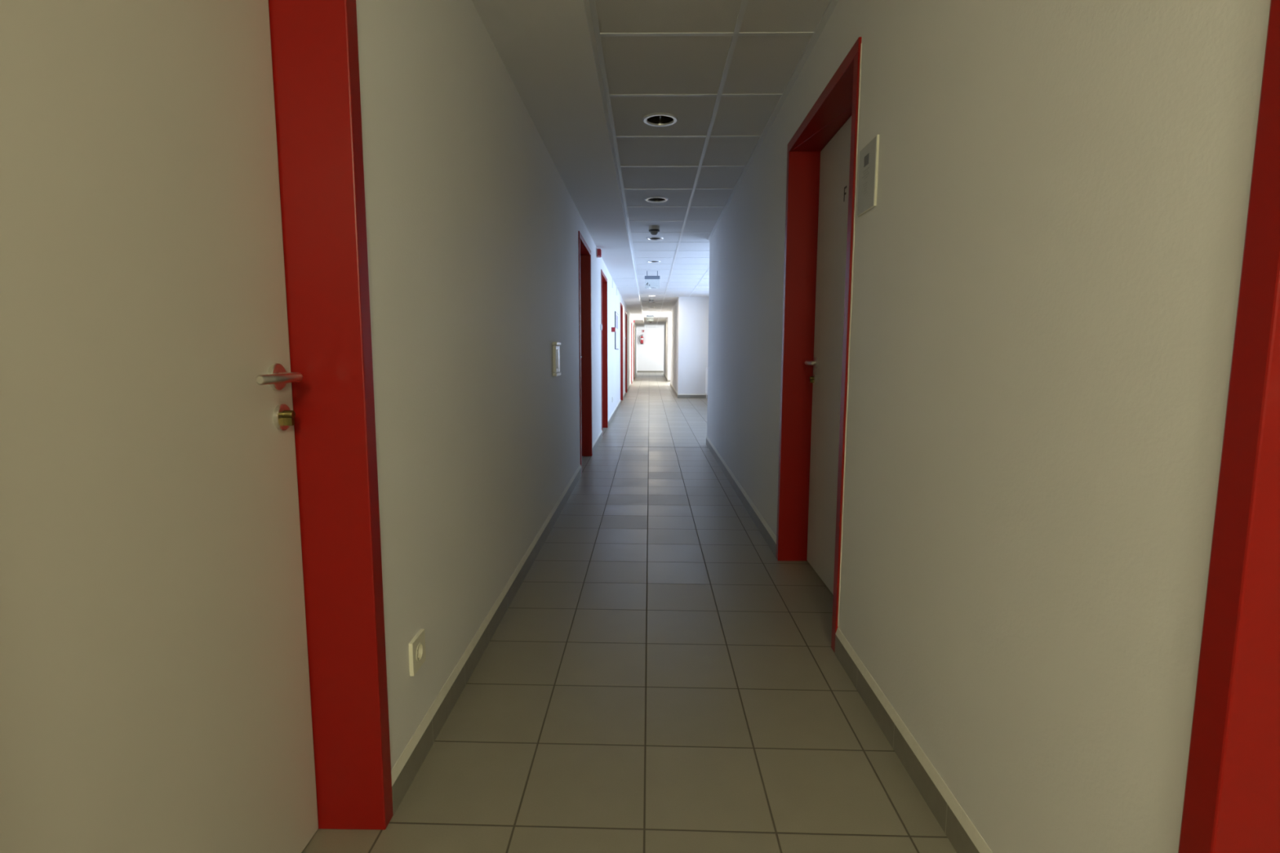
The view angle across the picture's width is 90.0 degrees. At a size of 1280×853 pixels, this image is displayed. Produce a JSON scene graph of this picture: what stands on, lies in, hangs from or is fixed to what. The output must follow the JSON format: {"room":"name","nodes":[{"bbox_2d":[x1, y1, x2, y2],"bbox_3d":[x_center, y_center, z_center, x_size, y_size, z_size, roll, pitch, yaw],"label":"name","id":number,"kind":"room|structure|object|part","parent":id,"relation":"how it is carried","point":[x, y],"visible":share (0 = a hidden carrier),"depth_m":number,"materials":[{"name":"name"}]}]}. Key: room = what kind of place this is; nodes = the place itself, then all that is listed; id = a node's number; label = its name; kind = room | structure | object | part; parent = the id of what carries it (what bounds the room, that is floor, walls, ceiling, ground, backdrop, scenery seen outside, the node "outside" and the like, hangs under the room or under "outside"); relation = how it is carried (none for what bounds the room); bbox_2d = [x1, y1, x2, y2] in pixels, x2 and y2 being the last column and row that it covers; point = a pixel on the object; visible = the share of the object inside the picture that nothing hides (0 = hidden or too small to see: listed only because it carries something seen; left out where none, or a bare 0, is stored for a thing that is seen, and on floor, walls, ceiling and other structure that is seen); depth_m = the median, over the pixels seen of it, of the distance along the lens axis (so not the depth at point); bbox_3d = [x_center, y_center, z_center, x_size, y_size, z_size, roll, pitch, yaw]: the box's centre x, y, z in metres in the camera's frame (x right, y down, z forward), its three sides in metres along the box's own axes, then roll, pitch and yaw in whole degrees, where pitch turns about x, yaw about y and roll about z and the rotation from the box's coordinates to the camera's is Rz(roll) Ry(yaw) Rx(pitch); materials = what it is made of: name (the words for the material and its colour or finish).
{"room":"office corridor","nodes":[
{"label":"office corridor","id":0,"kind":"room"},
{"bbox_2d":[355,0,636,770],"bbox_3d":[-0.541,-2.071,16.078,0.270,2.700,41.600,0,7,1],"label":"wall","id":1,"kind":"structure","parent":0,"point":[473,224],"depth_m":2.16,"materials":[{"name":"white paint"}]},
{"bbox_2d":[0,0,393,852],"bbox_3d":[-0.744,-0.071,0.900,0.245,2.237,1.157,0,7,1],"label":"door","id":2,"kind":"structure","parent":1,"relation":"in","point":[193,654],"depth_m":1.10,"materials":[{"name":"white wood"}]},
{"bbox_3d":[-0.741,-0.098,1.293,0.062,0.019,0.158,0,7,1],"label":"lever handle","id":3,"kind":"part","parent":2,"relation":"part of","materials":[{"name":"silver metal"}]},
{"bbox_3d":[-0.744,-0.071,0.900,0.245,2.237,1.157,0,7,1],"label":"frame","id":4,"kind":"part","parent":2,"relation":"part of","materials":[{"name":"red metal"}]},
{"bbox_2d":[408,629,426,675],"bbox_3d":[-0.616,0.625,1.773,0.012,0.092,0.094,0,7,1],"label":"power outlet","id":5,"kind":"object","parent":1,"relation":"attached to","point":[417,656],"visible":1,"depth_m":1.76,"materials":[{"name":"beige plastic"}]},
{"bbox_2d":[391,376,635,815],"bbox_3d":[-0.467,-0.291,12.005,0.010,0.106,33.100,0,7,1],"label":"baseboard","id":6,"kind":"structure","parent":1,"relation":"attached to","point":[410,762],"depth_m":2.22,"materials":[{"name":"grey tile"}]},
{"bbox_2d":[552,342,560,376],"bbox_3d":[-0.566,-0.460,4.361,0.030,0.229,0.212,0,7,1],"label":"wall box","id":7,"kind":"object","parent":1,"relation":"attached to","point":[556,348],"visible":1,"depth_m":4.28,"materials":[{"name":"white plastic"}]},
{"bbox_2d":[577,231,592,475],"bbox_3d":[-0.662,-0.719,6.468,0.245,2.237,1.159,0,7,1],"label":"door","id":8,"kind":"structure","parent":1,"relation":"in","point":[584,252],"depth_m":6.97,"materials":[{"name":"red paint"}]},
{"bbox_2d":[595,248,601,257],"bbox_3d":[-0.497,-2.096,7.738,0.058,0.104,0.104,0,7,1],"label":"fire alarm","id":9,"kind":"object","parent":1,"relation":"attached to","point":[598,251],"visible":1,"depth_m":7.69,"materials":[{"name":"red plastic"}]},
{"bbox_2d":[600,269,608,430],"bbox_3d":[-0.622,-1.031,9.150,0.245,2.237,1.159,0,7,1],"label":"door","id":10,"kind":"structure","parent":1,"relation":"in","point":[603,279],"depth_m":9.64,"materials":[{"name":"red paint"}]},
{"bbox_2d":[611,327,615,332],"bbox_3d":[-0.448,-1.640,10.833,0.070,0.078,0.085,0,7,1],"label":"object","id":11,"kind":"object","parent":1,"relation":"attached to","point":[613,329],"visible":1,"depth_m":10.79,"materials":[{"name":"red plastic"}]},
{"bbox_2d":[614,311,618,349],"bbox_3d":[-0.450,-1.844,12.393,0.020,0.698,1.130,0,7,1],"label":"notice board","id":12,"kind":"object","parent":1,"relation":"attached to","point":[616,315],"visible":0.98,"depth_m":12.20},
{"bbox_2d":[615,314,617,328],"bbox_3d":[-0.441,-2.007,12.293,0.001,0.250,0.830,0,7,1],"label":"print","id":13,"kind":"object","parent":12,"relation":"attached to","point":[616,315],"depth_m":12.17},
{"bbox_2d":[620,302,622,399],"bbox_3d":[-0.539,-1.683,14.749,0.245,2.237,1.154,0,7,1],"label":"door","id":14,"kind":"structure","parent":1,"relation":"in","point":[621,305],"depth_m":15.20,"materials":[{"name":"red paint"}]},
{"bbox_2d":[625,311,626,392],"bbox_3d":[-0.497,-2.018,17.629,0.245,2.237,1.154,0,7,1],"label":"door","id":15,"kind":"structure","parent":1,"relation":"in","point":[625,311],"depth_m":18.14,"materials":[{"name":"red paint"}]},
{"bbox_2d":[631,320,631,383],"bbox_3d":[-0.419,-2.630,22.883,0.245,2.237,1.154,0,7,1],"label":"door","id":16,"kind":"structure","parent":1,"relation":"in","point":[631,321],"depth_m":23.40,"materials":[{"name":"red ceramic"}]},
{"bbox_2d":[633,324,634,379],"bbox_3d":[-0.373,-2.990,25.982,0.245,2.237,1.154,0,7,1],"label":"door","id":17,"kind":"structure","parent":1,"relation":"in","point":[633,325],"depth_m":26.50,"materials":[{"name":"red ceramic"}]},
{"bbox_2d":[635,328,636,377],"bbox_3d":[-0.202,-3.388,29.563,0.012,2.200,2.500,0,7,1],"label":"door","id":18,"kind":"structure","parent":1,"relation":"in","point":[635,329],"depth_m":29.09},
{"bbox_2d":[471,0,644,329],"bbox_3d":[-0.253,-3.222,15.940,0.502,0.200,41.600,0,7,1],"label":"ceiling","id":19,"kind":"structure","parent":0,"point":[544,46],"depth_m":3.23,"materials":[{"name":"white paint"}]},
{"bbox_2d":[612,278,635,288],"bbox_3d":[-0.281,-2.463,10.994,0.392,0.167,0.024,0,7,1],"label":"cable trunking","id":20,"kind":"object","parent":19,"relation":"attached to","point":[612,278],"visible":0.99,"depth_m":10.98,"materials":[{"name":"white paint"}]},
{"bbox_2d":[616,286,636,295],"bbox_3d":[-0.261,-2.625,12.385,0.392,0.167,0.024,0,7,1],"label":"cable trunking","id":21,"kind":"object","parent":19,"relation":"attached to","point":[616,286],"visible":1,"depth_m":12.37,"materials":[{"name":"white paint"}]},
{"bbox_2d":[302,372,956,852],"bbox_3d":[1.153,-0.673,16.216,3.665,0.100,42.000,0,7,1],"label":"floor","id":22,"kind":"structure","parent":0,"point":[655,679],"depth_m":2.10,"materials":[{"name":"beige tile"}]},
{"bbox_2d":[626,446,651,447],"bbox_3d":[0.153,0.256,7.822,1.350,0.011,0.014,0,7,2],"label":"joint","id":23,"kind":"object","parent":22,"relation":"on","point":[626,446],"visible":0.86,"depth_m":7.83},
{"bbox_2d":[636,328,663,370],"bbox_3d":[1.438,-4.480,36.812,3.615,2.700,0.200,0,7,1],"label":"wall","id":24,"kind":"structure","parent":0,"point":[650,355],"depth_m":36.73,"materials":[{"name":"white paint"}]},
{"bbox_2d":[582,0,645,329],"bbox_3d":[0.010,-3.178,15.941,0.026,0.115,41.600,0,7,1],"label":"trim","id":25,"kind":"structure","parent":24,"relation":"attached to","point":[590,9],"depth_m":3.43,"materials":[{"name":"white metal"}]},
{"bbox_2d":[639,334,643,344],"bbox_3d":[0.080,-4.982,36.563,0.221,0.550,0.181,-4,8,-33],"label":"fire extinguisher","id":26,"kind":"object","parent":24,"relation":"attached to","point":[642,336],"visible":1,"depth_m":36.52,"materials":[{"name":"red paint"}]},
{"bbox_2d":[636,370,663,372],"bbox_3d":[1.431,-3.177,36.858,3.220,0.102,0.010,0,7,1],"label":"baseboard","id":27,"kind":"structure","parent":24,"relation":"attached to","point":[637,371],"depth_m":36.87,"materials":[{"name":"grey tile"}]},
{"bbox_2d":[663,316,671,379],"bbox_3d":[2.066,-3.545,28.791,1.822,2.700,7.930,0,7,1],"label":"wall","id":28,"kind":"structure","parent":0,"point":[667,326],"depth_m":26.08,"materials":[{"name":"white paint"}]},
{"bbox_2d":[670,297,708,394],"bbox_3d":[1.522,-2.415,19.078,1.022,2.700,6.100,0,7,1],"label":"wall","id":29,"kind":"structure","parent":0,"point":[689,341],"depth_m":16.08,"materials":[{"name":"white paint"}]},
{"bbox_2d":[670,382,678,398],"bbox_3d":[1.003,-1.128,19.231,0.010,0.106,6.110,0,7,1],"label":"baseboard","id":30,"kind":"structure","parent":29,"relation":"attached to","point":[671,385],"depth_m":18.11,"materials":[{"name":"grey tile"}]},
{"bbox_2d":[678,394,707,398],"bbox_3d":[1.349,-0.772,16.196,0.772,0.102,0.010,0,7,1],"label":"baseboard","id":31,"kind":"structure","parent":29,"relation":"attached to","point":[680,396],"depth_m":16.19,"materials":[{"name":"grey tile"}]},
{"bbox_2d":[595,0,830,328],"bbox_3d":[1.370,-3.223,15.916,2.742,0.001,41.600,0,7,1],"label":"ceiling","id":32,"kind":"structure","parent":0,"point":[633,64],"depth_m":3.55,"materials":[{"name":"tile"}]},
{"bbox_2d":[644,271,659,285],"bbox_3d":[0.208,-2.485,10.834,0.258,0.290,0.044,0,7,1],"label":"exit sign","id":33,"kind":"object","parent":32,"relation":"hanging from","point":[646,277],"visible":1,"depth_m":10.81,"materials":[{"name":"white plastic"}]},
{"bbox_2d":[646,260,660,262],"bbox_3d":[0.207,-2.546,9.684,0.207,0.110,0.207,0,7,1],"label":"recessed light","id":34,"kind":"object","parent":32,"relation":"in","point":[648,261],"visible":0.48,"depth_m":9.74,"materials":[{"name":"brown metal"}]},
{"bbox_2d":[648,225,659,235],"bbox_3d":[0.156,-2.141,6.998,0.120,0.094,0.120,0,7,1],"label":"smoke detector","id":35,"kind":"object","parent":32,"relation":"attached to","point":[653,229],"visible":1,"depth_m":6.96,"materials":[{"name":"beige plastic"}]},
{"bbox_2d":[646,236,663,239],"bbox_3d":[0.178,-2.317,7.712,0.207,0.110,0.207,0,7,1],"label":"recessed light","id":36,"kind":"object","parent":32,"relation":"in","point":[648,237],"visible":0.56,"depth_m":7.77,"materials":[{"name":"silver metal"}]},
{"bbox_2d":[644,195,667,202],"bbox_3d":[0.149,-2.087,5.741,0.207,0.110,0.207,0,7,1],"label":"recessed light","id":37,"kind":"object","parent":32,"relation":"in","point":[656,198],"visible":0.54,"depth_m":5.79,"materials":[{"name":"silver metal"}]},
{"bbox_2d":[642,112,677,126],"bbox_3d":[0.119,-1.858,3.769,0.207,0.110,0.207,0,7,1],"label":"recessed light","id":38,"kind":"object","parent":32,"relation":"in","point":[655,119],"visible":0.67,"depth_m":3.82,"materials":[{"name":"silver metal"}]},
{"bbox_2d":[600,0,813,328],"bbox_3d":[1.370,-3.225,15.915,2.742,0.012,41.600,0,7,1],"label":"grid","id":39,"kind":"object","parent":32,"relation":"attached to","point":[736,33],"visible":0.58,"depth_m":3.41,"materials":[{"name":"white metal"}]},
{"bbox_2d":[706,0,1271,852],"bbox_3d":[0.888,-0.389,1.658,0.270,2.700,12.610,0,7,1],"label":"wall","id":40,"kind":"structure","parent":0,"point":[1047,260],"depth_m":1.22,"materials":[{"name":"white paint"}]},
{"bbox_2d":[707,0,839,239],"bbox_3d":[0.742,-1.548,1.526,0.028,0.016,12.610,0,7,1],"label":"trim","id":41,"kind":"structure","parent":40,"relation":"attached to","point":[830,7],"depth_m":3.34,"materials":[{"name":"white metal"}]},
{"bbox_2d":[776,36,862,652],"bbox_3d":[0.883,-0.301,2.904,0.245,2.237,1.164,0,7,1],"label":"door","id":42,"kind":"structure","parent":40,"relation":"in","point":[822,153],"depth_m":3.26,"materials":[{"name":"red wood"}]},
{"bbox_3d":[0.892,-0.327,3.300,0.062,0.019,0.158,0,7,1],"label":"lever handle","id":43,"kind":"part","parent":42,"relation":"part of","materials":[{"name":"silver metal"}]},
{"bbox_2d":[706,435,992,852],"bbox_3d":[0.746,0.898,1.815,0.010,0.106,12.620,0,7,1],"label":"baseboard","id":44,"kind":"structure","parent":40,"relation":"attached to","point":[963,836],"depth_m":1.82,"materials":[{"name":"grey tile"}]},
{"bbox_2d":[857,134,879,217],"bbox_3d":[0.757,-0.829,2.130,0.009,0.220,0.171,0,7,1],"label":"sign","id":45,"kind":"object","parent":40,"relation":"attached to","point":[868,154],"visible":1,"depth_m":2.11,"materials":[{"name":"plastic"}]},
{"bbox_2d":[863,152,869,167],"bbox_3d":[0.754,-0.886,2.130,0.001,0.034,0.047,0,7,1],"label":"picture","id":46,"kind":"object","parent":45,"relation":"on","point":[866,155],"depth_m":2.13},
{"bbox_2d":[1177,0,1279,852],"bbox_3d":[0.844,0.011,0.221,0.245,2.237,1.155,0,7,1],"label":"door frame","id":47,"kind":"structure","parent":40,"relation":"in","point":[1232,798],"depth_m":0.78,"materials":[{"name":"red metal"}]},
{"bbox_3d":[1.802,-1.579,11.902,0.250,2.700,8.340,0,7,1],"label":"wall","id":48,"kind":"structure","parent":0,"visible":0},
{"bbox_2d":[705,366,707,398],"bbox_3d":[1.662,-0.944,14.638,0.102,0.805,2.744,0,7,1],"label":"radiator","id":49,"kind":"object","parent":48,"relation":"attached to","point":[706,372],"visible":0.26,"depth_m":15.65,"materials":[{"name":"white metal"}]}
]}

